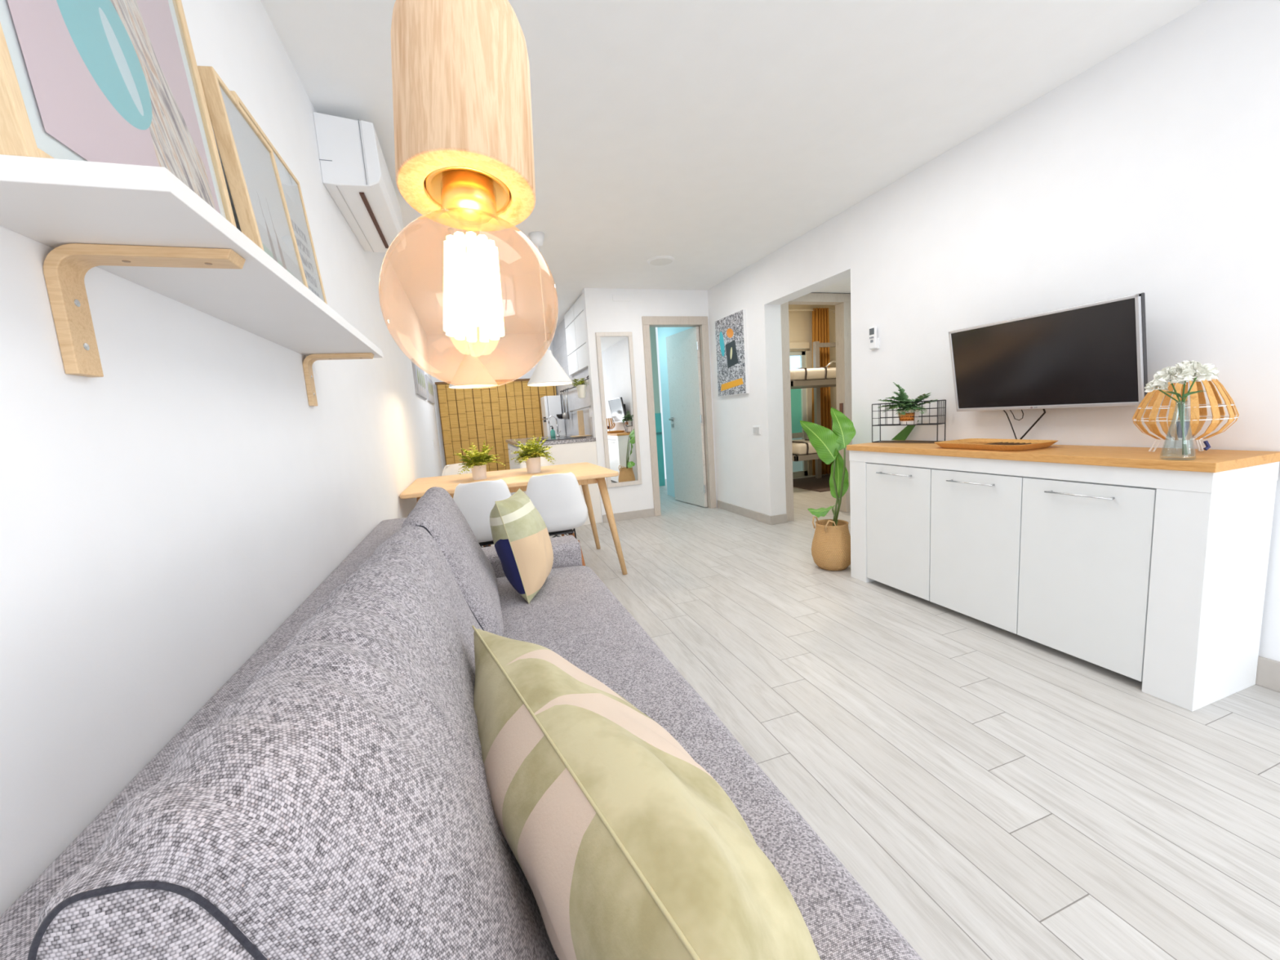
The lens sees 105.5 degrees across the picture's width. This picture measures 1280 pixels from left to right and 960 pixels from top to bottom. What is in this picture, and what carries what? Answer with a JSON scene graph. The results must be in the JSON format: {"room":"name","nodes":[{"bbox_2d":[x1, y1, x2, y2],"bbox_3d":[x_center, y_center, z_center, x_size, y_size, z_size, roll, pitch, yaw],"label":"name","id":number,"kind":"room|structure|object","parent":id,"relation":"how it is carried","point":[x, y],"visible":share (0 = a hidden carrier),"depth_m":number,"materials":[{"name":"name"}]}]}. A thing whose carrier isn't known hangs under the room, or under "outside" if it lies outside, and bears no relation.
{"room":"living room","nodes":[
{"label":"living room","id":0,"kind":"room"},
{"bbox_2d":[0,0,442,916],"bbox_3d":[-1.501,-0.354,2.687,0.150,2.398,9.300,-6,8,-18],"label":"wall","id":1,"kind":"structure","parent":0,"point":[163,514],"depth_m":0.76,"materials":[{"name":"paint"}]},
{"bbox_2d":[43,243,245,377],"bbox_3d":[-0.622,-0.217,0.633,0.190,0.153,0.044,-6,8,-18],"label":"shelf bracket","id":2,"kind":"object","parent":1,"relation":"attached to","point":[65,267],"visible":1,"depth_m":0.60,"materials":[{"name":"brown wood"}]},
{"bbox_2d":[0,154,382,358],"bbox_3d":[-0.761,-0.349,1.028,0.203,0.023,1.232,-6,8,-18],"label":"wall shelf","id":3,"kind":"object","parent":1,"relation":"attached to","point":[52,202],"visible":0.83,"depth_m":0.57,"materials":[{"name":"white wood"}]},
{"bbox_2d":[0,0,236,227],"bbox_3d":[-0.697,-0.644,0.624,0.070,0.660,0.487,-6,8,-18],"label":"framed print","id":4,"kind":"object","parent":3,"relation":"on","point":[100,81],"visible":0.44,"depth_m":0.60,"materials":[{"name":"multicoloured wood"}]},
{"bbox_2d":[197,66,308,288],"bbox_3d":[-0.795,-0.561,1.038,0.066,0.402,0.282,-6,8,-18],"label":"framed print","id":5,"kind":"object","parent":3,"relation":"on","point":[248,161],"visible":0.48,"depth_m":0.97,"materials":[{"name":"white paper"}]},
{"bbox_2d":[230,90,327,304],"bbox_3d":[-0.933,-0.633,1.303,0.058,0.492,0.425,-6,8,-18],"label":"framed print","id":6,"kind":"object","parent":3,"relation":"on","point":[291,185],"visible":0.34,"depth_m":1.39,"materials":[{"name":"white paper"}]},
{"bbox_2d":[302,352,373,406],"bbox_3d":[-0.927,-0.313,1.518,0.190,0.153,0.044,-6,8,-18],"label":"shelf bracket","id":7,"kind":"object","parent":1,"relation":"attached to","point":[308,362],"visible":1,"depth_m":1.48,"materials":[{"name":"brown wood"}]},
{"bbox_2d":[312,111,406,252],"bbox_3d":[-1.304,-1.365,2.342,0.218,0.270,0.817,-6,8,-18],"label":"air conditioner","id":8,"kind":"object","parent":1,"relation":"attached to","point":[355,173],"visible":1,"depth_m":2.00,"materials":[{"name":"white plastic"}]},
{"bbox_2d":[411,358,427,399],"bbox_3d":[-2.249,-1.013,4.989,0.021,0.320,1.050,-6,8,-18],"label":"print","id":9,"kind":"object","parent":1,"relation":"attached to","point":[418,374],"visible":0.9,"depth_m":4.78},
{"bbox_2d":[424,374,435,404],"bbox_3d":[-2.637,-1.126,6.119,0.021,0.300,0.950,-6,8,-18],"label":"print","id":10,"kind":"object","parent":1,"relation":"attached to","point":[430,395],"visible":0.89,"depth_m":5.95},
{"bbox_2d":[471,464,486,479],"bbox_3d":[-1.139,-0.056,3.450,0.104,0.100,0.104,-6,8,-18],"label":"pot","id":11,"kind":"object","parent":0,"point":[478,473],"depth_m":3.41,"materials":[{"name":"beige ceramic"}]},
{"bbox_2d":[426,333,556,495],"bbox_3d":[-2.079,-0.909,7.186,2.000,2.398,0.150,-6,8,-18],"label":"wall","id":12,"kind":"structure","parent":0,"point":[510,357],"depth_m":6.99,"materials":[{"name":"paint"}]},
{"bbox_2d":[435,378,556,471],"bbox_3d":[-1.998,-0.723,7.085,1.670,1.445,0.030,-6,8,-18],"label":"bamboo blind","id":13,"kind":"object","parent":12,"relation":"attached to","point":[497,414],"visible":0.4,"depth_m":7.02,"materials":[{"name":"yellow wood"}]},
{"bbox_2d":[525,456,541,473],"bbox_3d":[-0.797,-0.113,3.647,0.112,0.115,0.112,-6,8,-18],"label":"pot","id":14,"kind":"object","parent":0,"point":[533,463],"depth_m":3.60,"materials":[{"name":"beige ceramic"}]},
{"bbox_2d":[551,319,593,436],"bbox_3d":[-0.783,-0.876,6.280,0.130,2.398,2.400,-6,8,-18],"label":"wall","id":15,"kind":"structure","parent":0,"point":[559,342],"depth_m":6.36,"materials":[{"name":"paint"}]},
{"bbox_2d":[564,305,580,375],"bbox_3d":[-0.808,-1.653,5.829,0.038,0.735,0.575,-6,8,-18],"label":"upper cabinet","id":16,"kind":"object","parent":15,"relation":"attached to","point":[569,318],"visible":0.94,"depth_m":5.80,"materials":[{"name":"white paint"}]},
{"bbox_2d":[560,383,585,395],"bbox_3d":[-0.875,-1.147,6.166,0.058,0.059,1.500,-6,8,-18],"label":"utensil rail","id":17,"kind":"object","parent":15,"relation":"attached to","point":[563,390],"visible":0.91,"depth_m":6.39,"materials":[{"name":"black metal"}]},
{"bbox_2d":[556,394,563,418],"bbox_3d":[-1.100,-1.013,6.741,0.136,0.340,0.136,-6,8,-18],"label":"utensil","id":18,"kind":"object","parent":17,"relation":"hanging from","point":[558,415],"visible":0.69,"depth_m":6.72,"materials":[{"name":"black plastic"}]},
{"bbox_2d":[562,393,567,419],"bbox_3d":[-1.016,-0.990,6.560,0.084,0.350,0.084,-6,8,-18],"label":"utensil","id":19,"kind":"object","parent":17,"relation":"hanging from","point":[564,414],"visible":0.91,"depth_m":6.55,"materials":[{"name":"grey metal"}]},
{"bbox_2d":[565,392,568,419],"bbox_3d":[-0.951,-0.969,6.372,0.016,0.350,0.090,-6,8,-18],"label":"utensil","id":20,"kind":"object","parent":17,"relation":"hanging from","point":[566,393],"visible":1,"depth_m":6.36,"materials":[{"name":"grey metal"}]},
{"bbox_2d":[568,404,591,412],"bbox_3d":[-0.708,-0.847,5.804,0.038,0.040,1.250,-6,8,-18],"label":"rail","id":21,"kind":"object","parent":15,"relation":"attached to","point":[590,405],"visible":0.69,"depth_m":5.77,"materials":[{"name":"grey metal"}]},
{"bbox_2d":[589,406,591,417],"bbox_3d":[-0.534,-0.750,5.338,0.022,0.120,0.100,-6,8,-18],"label":"socket","id":22,"kind":"object","parent":15,"relation":"attached to","point":[590,410],"visible":0.41,"depth_m":5.33,"materials":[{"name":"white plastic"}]},
{"bbox_2d":[582,288,717,522],"bbox_3d":[0.151,-0.807,5.281,1.368,2.398,0.100,-6,8,-18],"label":"wall","id":23,"kind":"structure","parent":0,"point":[602,313],"depth_m":5.11,"materials":[{"name":"paint"}]},
{"bbox_2d":[573,294,587,370],"bbox_3d":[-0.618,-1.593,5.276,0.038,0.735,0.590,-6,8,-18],"label":"upper cabinet","id":24,"kind":"object","parent":23,"relation":"attached to","point":[578,306],"visible":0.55,"depth_m":5.30,"materials":[{"name":"white paint"}]},
{"bbox_2d":[595,332,642,488],"bbox_3d":[-0.214,-0.727,5.099,0.386,1.595,0.022,-6,8,-18],"label":"wall mirror","id":25,"kind":"object","parent":23,"relation":"attached to","point":[615,350],"visible":0.99,"depth_m":5.09,"materials":[{"name":"brown wood"}]},
{"bbox_2d":[602,508,654,523],"bbox_3d":[-0.109,0.382,5.261,0.603,0.085,0.012,-6,8,-18],"label":"baseboard","id":26,"kind":"structure","parent":23,"relation":"attached to","point":[650,512],"depth_m":5.26,"materials":[{"name":"beige wood"}]},
{"bbox_2d":[641,315,716,515],"bbox_3d":[0.327,-0.732,5.682,0.756,2.122,0.765,-6,8,-18],"label":"door","id":27,"kind":"structure","parent":23,"relation":"in","point":[688,363],"depth_m":5.55,"materials":[{"name":"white wood"}]},
{"bbox_3d":[-0.522,-1.096,5.081,0.086,0.110,0.020,-6,8,-18],"label":"wall bracket","id":28,"kind":"object","parent":23,"relation":"attached to","visible":0},
{"bbox_2d":[568,377,589,398],"bbox_3d":[-0.621,-0.977,5.111,0.219,0.230,0.212,-11,10,-42],"label":"flower pot","id":29,"kind":"object","parent":28,"relation":"hanging from","point":[581,388],"visible":0.99,"depth_m":5.08,"materials":[{"name":"white ceramic"}]},
{"bbox_2d":[649,327,660,413],"bbox_3d":[-0.385,-1.640,7.185,1.350,1.380,0.100,-6,8,-18],"label":"wall","id":30,"kind":"structure","parent":0,"point":[652,330],"depth_m":7.34,"materials":[{"name":"paint"}]},
{"bbox_2d":[654,413,665,486],"bbox_3d":[-0.299,-0.403,7.341,1.350,1.120,0.115,-6,8,-18],"label":"tiles","id":31,"kind":"structure","parent":30,"relation":"attached to","point":[657,415],"depth_m":7.48,"materials":[{"name":"teal tile"}]},
{"bbox_2d":[657,327,702,506],"bbox_3d":[0.616,-0.993,6.064,0.300,2.500,1.110,-6,8,-18],"label":"wall","id":32,"kind":"structure","parent":0,"point":[663,332],"depth_m":6.41,"materials":[{"name":"paint"}]},
{"bbox_2d":[260,0,1207,334],"bbox_3d":[-0.074,-1.757,3.026,3.350,0.100,9.300,-6,8,-18],"label":"ceiling","id":33,"kind":"structure","parent":0,"point":[712,136],"depth_m":2.09,"materials":[{"name":"paint"}]},
{"bbox_2d":[378,0,558,388],"bbox_3d":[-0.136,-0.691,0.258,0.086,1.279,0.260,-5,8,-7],"label":"globe pendant","id":34,"kind":"object","parent":33,"relation":"hanging from","point":[464,150],"visible":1,"depth_m":0.23,"materials":[{"name":"brown wood"}]},
{"bbox_2d":[425,166,509,213],"bbox_3d":[-0.089,-0.162,0.253,0.041,0.026,0.041,-2,-3,-19],"label":"socket","id":35,"kind":"object","parent":34,"relation":"attached to","point":[485,188],"depth_m":0.24,"materials":[{"name":"gold metal"}]},
{"bbox_2d":[447,227,497,388],"bbox_3d":[-1.182,-1.149,3.295,0.323,1.021,0.323,-6,8,-18],"label":"pendant lamp","id":36,"kind":"object","parent":33,"relation":"hanging from","point":[471,373],"visible":0.87,"depth_m":3.27,"materials":[{"name":"white plastic"}]},
{"bbox_2d":[465,341,472,351],"bbox_3d":[-1.167,-0.917,3.326,0.044,0.070,0.044,-6,8,-18],"label":"socket","id":37,"kind":"object","parent":36,"relation":"attached to","point":[468,344],"depth_m":3.31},
{"bbox_2d":[527,231,572,386],"bbox_3d":[-0.686,-1.201,3.461,0.323,1.028,0.323,-6,8,-18],"label":"pendant lamp","id":38,"kind":"object","parent":33,"relation":"hanging from","point":[548,371],"visible":0.98,"depth_m":3.43,"materials":[{"name":"white plastic"}]},
{"bbox_2d":[542,340,550,350],"bbox_3d":[-0.670,-0.965,3.492,0.044,0.070,0.044,-6,8,-18],"label":"socket","id":39,"kind":"object","parent":38,"relation":"attached to","point":[546,344],"depth_m":3.47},
{"bbox_2d":[647,255,675,265],"bbox_3d":[0.180,-1.866,4.155,0.240,0.014,0.240,-6,8,-18],"label":"recessed light","id":40,"kind":"object","parent":33,"relation":"in","point":[663,260],"visible":1,"depth_m":4.12,"materials":[{"name":"white plastic"}]},
{"bbox_2d":[649,257,672,265],"bbox_3d":[0.180,-1.860,4.155,0.195,0.002,0.195,-1,8,22],"label":"diffuser","id":41,"kind":"object","parent":40,"relation":"attached to","point":[653,261],"depth_m":4.14,"materials":[{"name":"white plastic"}]},
{"bbox_2d":[788,304,836,475],"bbox_3d":[1.873,-1.289,7.284,2.900,2.600,0.150,-6,8,-18],"label":"wall","id":42,"kind":"structure","parent":0,"point":[800,322],"depth_m":7.36,"materials":[{"name":"beige paint"}]},
{"bbox_2d":[789,351,808,477],"bbox_3d":[2.251,-0.980,7.432,0.640,1.900,0.080,-6,8,-18],"label":"window","id":43,"kind":"structure","parent":42,"relation":"in","point":[797,359],"depth_m":7.47,"materials":[{"name":"glass"}]},
{"bbox_2d":[789,342,809,349],"bbox_3d":[2.202,-1.984,7.210,0.700,0.090,0.060,-6,8,-18],"label":"trim","id":44,"kind":"structure","parent":42,"relation":"attached to","point":[798,345],"depth_m":7.24,"materials":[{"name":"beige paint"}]},
{"bbox_2d":[788,308,835,312],"bbox_3d":[2.386,-2.492,7.174,1.450,0.026,0.142,-6,8,-18],"label":"curtain rod","id":45,"kind":"object","parent":42,"relation":"attached to","point":[789,309],"visible":0.25,"depth_m":7.10,"materials":[{"name":"beige wood"}]},
{"bbox_2d":[812,307,832,475],"bbox_3d":[2.748,-1.312,7.354,0.364,2.470,0.094,-6,8,-18],"label":"curtain","id":46,"kind":"object","parent":45,"relation":"hanging from","point":[820,325],"visible":0.47,"depth_m":7.28,"materials":[{"name":"orange fabric"}]},
{"bbox_2d":[811,277,850,293],"bbox_3d":[1.861,-1.725,3.989,0.900,0.075,1.250,-6,8,-18],"label":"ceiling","id":47,"kind":"structure","parent":0,"point":[843,286],"depth_m":4.43,"materials":[{"name":"paint"}]},
{"bbox_2d":[811,519,850,570],"bbox_3d":[1.293,0.436,3.279,0.266,0.306,0.266,-6,8,-18],"label":"basket","id":48,"kind":"object","parent":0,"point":[831,542],"depth_m":3.18,"materials":[{"name":"beige wicker"}]},
{"bbox_2d":[480,473,1279,959],"bbox_3d":[1.506,0.537,3.821,6.350,0.060,9.300,-6,8,-18],"label":"floor","id":49,"kind":"structure","parent":0,"point":[996,793],"depth_m":1.49,"materials":[{"name":"grey wood"}]},
{"bbox_2d":[0,517,922,959],"bbox_3d":[-0.282,0.636,1.072,0.921,0.700,2.970,-6,8,-18],"label":"sofa","id":50,"kind":"object","parent":49,"relation":"on","point":[574,615],"visible":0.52,"depth_m":0.91,"materials":[{"name":"grey fabric"}]},
{"bbox_2d":[27,524,555,959],"bbox_3d":[-0.361,0.360,0.808,0.302,0.451,1.030,-6,8,-18],"label":"cushion","id":51,"kind":"object","parent":50,"relation":"on","point":[340,807],"visible":0.79,"depth_m":0.37,"materials":[{"name":"grey fabric"}]},
{"bbox_2d":[400,486,503,636],"bbox_3d":[-0.651,0.265,1.713,0.272,0.440,0.831,-6,8,-18],"label":"cushion","id":52,"kind":"object","parent":50,"relation":"on","point":[436,511],"visible":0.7,"depth_m":1.45,"materials":[{"name":"grey fabric"}]},
{"bbox_2d":[489,488,553,604],"bbox_3d":[-0.463,0.248,1.939,0.207,0.393,0.323,-4,8,2],"label":"throw pillow","id":53,"kind":"object","parent":50,"relation":"on","point":[521,537],"visible":1,"depth_m":1.81,"materials":[{"name":"fabric"}]},
{"bbox_2d":[471,625,820,959],"bbox_3d":[-0.046,0.433,0.638,0.267,0.313,0.709,-9,9,-34],"label":"throw pillow","id":54,"kind":"object","parent":50,"relation":"on","point":[626,847],"visible":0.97,"depth_m":0.46,"materials":[{"name":"green fabric"}]},
{"bbox_2d":[496,565,922,959],"bbox_3d":[-0.154,0.626,1.052,0.690,0.177,2.450,-6,8,-18],"label":"seat cushion","id":55,"kind":"object","parent":50,"relation":"on","point":[574,615],"depth_m":1.01,"materials":[{"name":"grey fabric"}]},
{"bbox_2d":[441,462,491,547],"bbox_3d":[-1.427,0.283,3.939,0.406,0.806,0.501,-6,8,-14],"label":"dining chair","id":56,"kind":"object","parent":49,"relation":"on","point":[449,469],"visible":0.06,"depth_m":4.10,"materials":[{"name":"white plastic"}]},
{"bbox_2d":[453,479,511,547],"bbox_3d":[-0.930,0.383,2.934,0.406,0.806,0.501,-7,8,-21],"label":"dining chair","id":57,"kind":"object","parent":49,"relation":"on","point":[476,500],"visible":0.45,"depth_m":2.69,"materials":[{"name":"white plastic"}]},
{"bbox_2d":[400,462,627,574],"bbox_3d":[-0.917,0.328,3.622,1.381,0.733,1.000,-6,8,-18],"label":"dining table","id":58,"kind":"object","parent":49,"relation":"on","point":[585,473],"visible":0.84,"depth_m":3.42,"materials":[{"name":"brown wood"}]},
{"bbox_2d":[453,440,505,479],"bbox_3d":[-1.139,-0.141,3.445,0.316,0.270,0.350,0,8,27],"label":"potted fern","id":59,"kind":"object","parent":58,"relation":"on","point":[478,469],"visible":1,"depth_m":3.40,"materials":[{"name":"green plant"}]},
{"bbox_2d":[511,435,554,473],"bbox_3d":[-0.802,-0.189,3.610,0.331,0.276,0.330,-3,8,6],"label":"potted fern","id":60,"kind":"object","parent":58,"relation":"on","point":[531,453],"visible":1,"depth_m":3.60,"materials":[{"name":"green plant"}]},
{"bbox_2d":[520,456,568,536],"bbox_3d":[-0.800,0.216,4.127,0.406,0.806,0.501,-7,8,-22],"label":"dining chair","id":61,"kind":"object","parent":49,"relation":"on","point":[544,462],"visible":0.08,"depth_m":4.32,"materials":[{"name":"white plastic"}]},
{"bbox_2d":[540,395,565,436],"bbox_3d":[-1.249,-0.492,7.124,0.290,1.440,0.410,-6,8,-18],"label":"refrigerator","id":62,"kind":"object","parent":49,"relation":"on","point":[550,405],"visible":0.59,"depth_m":6.88,"materials":[{"name":"metal"}]},
{"bbox_2d":[507,441,602,525],"bbox_3d":[-1.101,-0.024,5.845,0.809,0.868,1.788,-6,8,-18],"label":"base cabinet","id":63,"kind":"object","parent":49,"relation":"on","point":[577,452],"visible":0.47,"depth_m":5.06,"materials":[{"name":"white paint"}]},
{"bbox_2d":[505,435,595,447],"bbox_3d":[-1.101,-0.475,5.792,0.850,0.037,1.795,-6,8,-18],"label":"countertop","id":64,"kind":"structure","parent":63,"relation":"on","point":[512,442],"depth_m":5.04,"materials":[{"name":"stone"}]},
{"bbox_2d":[550,426,555,437],"bbox_3d":[-1.065,-0.590,5.949,0.060,0.144,0.060,-6,8,-18],"label":"soap bottle","id":65,"kind":"object","parent":64,"relation":"on","point":[552,432],"visible":0.98,"depth_m":5.93,"materials":[{"name":"teal plastic"}]},
{"bbox_2d":[547,415,560,436],"bbox_3d":[-1.071,-0.675,6.100,0.148,0.274,0.051,-5,8,-7],"label":"tap","id":66,"kind":"object","parent":64,"relation":"on","point":[548,418],"visible":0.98,"depth_m":6.10,"materials":[{"name":"metal"}]},
{"bbox_2d":[527,435,586,441],"bbox_3d":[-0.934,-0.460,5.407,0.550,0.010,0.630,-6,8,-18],"label":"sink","id":67,"kind":"object","parent":64,"relation":"in","point":[570,437],"visible":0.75,"depth_m":5.23,"materials":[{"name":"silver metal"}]},
{"bbox_2d":[570,435,591,437],"bbox_3d":[-0.664,-0.494,5.459,0.200,0.010,0.200,-6,8,-18],"label":"trivet","id":68,"kind":"object","parent":67,"relation":"on","point":[576,435],"visible":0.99,"depth_m":5.38,"materials":[{"name":"brown wood"}]},
{"bbox_2d":[577,409,585,435],"bbox_3d":[-0.669,-0.640,5.532,0.065,0.299,0.030,-6,8,-18],"label":"cutting board","id":69,"kind":"object","parent":68,"relation":"on","point":[580,413],"visible":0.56,"depth_m":5.52,"materials":[{"name":"brown wood"}]},
{"bbox_2d":[525,472,587,565],"bbox_3d":[-0.540,0.338,3.074,0.406,0.806,0.501,-6,8,-15],"label":"dining chair","id":70,"kind":"object","parent":49,"relation":"on","point":[558,498],"visible":0.61,"depth_m":2.85,"materials":[{"name":"white plastic"}]},
{"bbox_2d":[792,474,830,492],"bbox_3d":[2.698,0.023,6.834,1.300,0.012,1.100,-6,8,-18],"label":"bedroom rug","id":71,"kind":"object","parent":49,"relation":"on","point":[811,483],"visible":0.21,"depth_m":6.74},
{"bbox_2d":[790,341,835,478],"bbox_3d":[2.590,-0.944,6.679,1.780,1.980,0.842,-6,8,-18],"label":"bunk bed","id":72,"kind":"object","parent":49,"relation":"on","point":[817,377],"visible":0.37,"depth_m":6.17,"materials":[{"name":"white fabric"}]},
{"bbox_2d":[800,407,855,570],"bbox_3d":[1.313,0.036,3.373,0.305,1.070,0.567,-2,8,10],"label":"potted plant","id":73,"kind":"object","parent":49,"relation":"on","point":[831,542],"visible":0.97,"depth_m":3.27,"materials":[{"name":"green plant"}]},
{"bbox_2d":[846,420,1279,711],"bbox_3d":[1.728,0.198,2.362,0.419,0.962,1.598,-6,8,-18],"label":"sideboard","id":74,"kind":"object","parent":49,"relation":"on","point":[1150,568],"depth_m":1.85,"materials":[{"name":"white paint"}]},
{"bbox_2d":[871,399,946,443],"bbox_3d":[1.577,-0.342,2.878,0.091,0.238,0.388,-9,9,-33],"label":"wire rack","id":75,"kind":"object","parent":74,"relation":"on","point":[878,404],"visible":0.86,"depth_m":2.83,"materials":[{"name":"black metal"}]},
{"bbox_2d":[876,382,938,424],"bbox_3d":[1.547,-0.452,2.857,0.211,0.252,0.347,-6,8,-18],"label":"potted fern","id":76,"kind":"object","parent":75,"relation":"in","point":[905,415],"visible":0.91,"depth_m":2.83,"materials":[{"name":"green plant"}]},
{"bbox_2d":[898,409,919,424],"bbox_3d":[1.582,-0.371,2.865,0.112,0.085,0.112,-6,8,-18],"label":"pot","id":77,"kind":"object","parent":75,"relation":"in","point":[908,417],"depth_m":2.83,"materials":[{"name":"ceramic"}]},
{"bbox_2d":[934,438,1057,450],"bbox_3d":[1.681,-0.170,2.326,0.289,0.028,0.429,-6,8,-18],"label":"bamboo tray","id":78,"kind":"object","parent":74,"relation":"on","point":[993,444],"visible":1,"depth_m":2.30,"materials":[{"name":"orange wood"}]},
{"bbox_2d":[1019,408,1045,439],"bbox_3d":[1.880,-0.268,2.323,0.041,0.191,0.132,-4,8,1],"label":"cable","id":79,"kind":"object","parent":74,"relation":"on","point":[1044,411],"visible":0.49,"depth_m":2.33,"materials":[{"name":"black plastic"}]},
{"bbox_2d":[1161,406,1195,459],"bbox_3d":[1.782,-0.165,1.609,0.082,0.191,0.082,-6,8,-18],"label":"glass vase","id":80,"kind":"object","parent":74,"relation":"on","point":[1188,406],"visible":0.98,"depth_m":1.60,"materials":[{"name":"clear glass"}]},
{"bbox_2d":[1144,360,1218,454],"bbox_3d":[1.775,-0.237,1.607,0.099,0.308,0.171,-6,8,-18],"label":"bunch","id":81,"kind":"object","parent":80,"relation":"in","point":[1186,371],"visible":1,"depth_m":1.59,"materials":[{"name":"white plant"}]},
{"bbox_2d":[1132,378,1239,453],"bbox_3d":[1.947,-0.226,1.747,0.254,0.254,0.256,-6,8,-18],"label":"lantern","id":82,"kind":"object","parent":74,"relation":"on","point":[1198,412],"visible":0.88,"depth_m":1.72,"materials":[{"name":"brown wood"}]},
{"bbox_2d":[707,0,1279,662],"bbox_3d":[1.939,-0.552,2.442,0.170,2.398,6.650,-6,8,-18],"label":"wall","id":83,"kind":"structure","parent":0,"point":[1153,170],"depth_m":2.11,"materials":[{"name":"paint"}]},
{"bbox_2d":[715,309,748,396],"bbox_3d":[0.924,-1.259,4.937,0.031,0.790,0.565,-6,8,-18],"label":"picture","id":84,"kind":"object","parent":83,"relation":"attached to","point":[731,330],"visible":1,"depth_m":4.88,"materials":[{"name":"multicoloured paper"}]},
{"bbox_2d":[717,500,786,524],"bbox_3d":[1.143,0.319,5.106,0.182,0.085,1.062,-6,8,-18],"label":"baseboard","id":85,"kind":"structure","parent":83,"relation":"attached to","point":[781,518],"depth_m":4.85,"materials":[{"name":"beige wood"}]},
{"bbox_2d":[752,426,760,434],"bbox_3d":[1.113,-0.475,4.660,0.012,0.080,0.130,-6,8,-18],"label":"light switch","id":86,"kind":"object","parent":83,"relation":"attached to","point":[756,429],"visible":1,"depth_m":4.65,"materials":[{"name":"white plastic"}]},
{"bbox_2d":[869,326,879,350],"bbox_3d":[1.536,-0.933,3.203,0.032,0.145,0.070,-6,8,-18],"label":"remote control","id":87,"kind":"object","parent":83,"relation":"attached to","point":[873,340],"visible":1,"depth_m":3.19,"materials":[{"name":"white plastic"}]},
{"bbox_2d":[948,292,1147,411],"bbox_3d":[1.826,-0.538,2.227,0.180,0.422,0.770,-6,8,-18],"label":"television","id":88,"kind":"object","parent":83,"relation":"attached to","point":[1094,354],"visible":0.91,"depth_m":2.11,"materials":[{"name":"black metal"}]},
{"bbox_2d":[1002,409,1017,439],"bbox_3d":[1.841,-0.278,2.427,0.085,0.192,0.036,2,10,39],"label":"cable","id":89,"kind":"object","parent":88,"relation":"hanging from","point":[1002,410],"visible":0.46,"depth_m":2.43,"materials":[{"name":"black plastic"}]},
{"bbox_2d":[1009,409,1023,420],"bbox_3d":[1.834,-0.328,2.380,0.038,0.078,0.059,-6,8,-18],"label":"cable","id":90,"kind":"object","parent":88,"relation":"hanging from","point":[1010,410],"visible":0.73,"depth_m":2.38,"materials":[{"name":"black plastic"}]},
{"bbox_2d":[1255,655,1279,692],"bbox_3d":[2.288,0.705,1.519,0.014,0.105,4.430,-6,8,-18],"label":"baseboard","id":91,"kind":"structure","parent":83,"relation":"attached to","point":[1268,673],"depth_m":1.72,"materials":[{"name":"white wood"}]},
{"bbox_3d":[2.601,-1.039,5.021,2.800,2.600,0.070,-6,8,-18],"label":"wall","id":92,"kind":"structure","parent":0,"visible":0},
{"bbox_2d":[780,293,852,521],"bbox_3d":[1.691,-0.695,4.718,0.820,2.118,0.120,-6,8,-18],"label":"door frame","id":93,"kind":"structure","parent":92,"relation":"in","point":[842,302],"depth_m":4.66,"materials":[{"name":"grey wood"}]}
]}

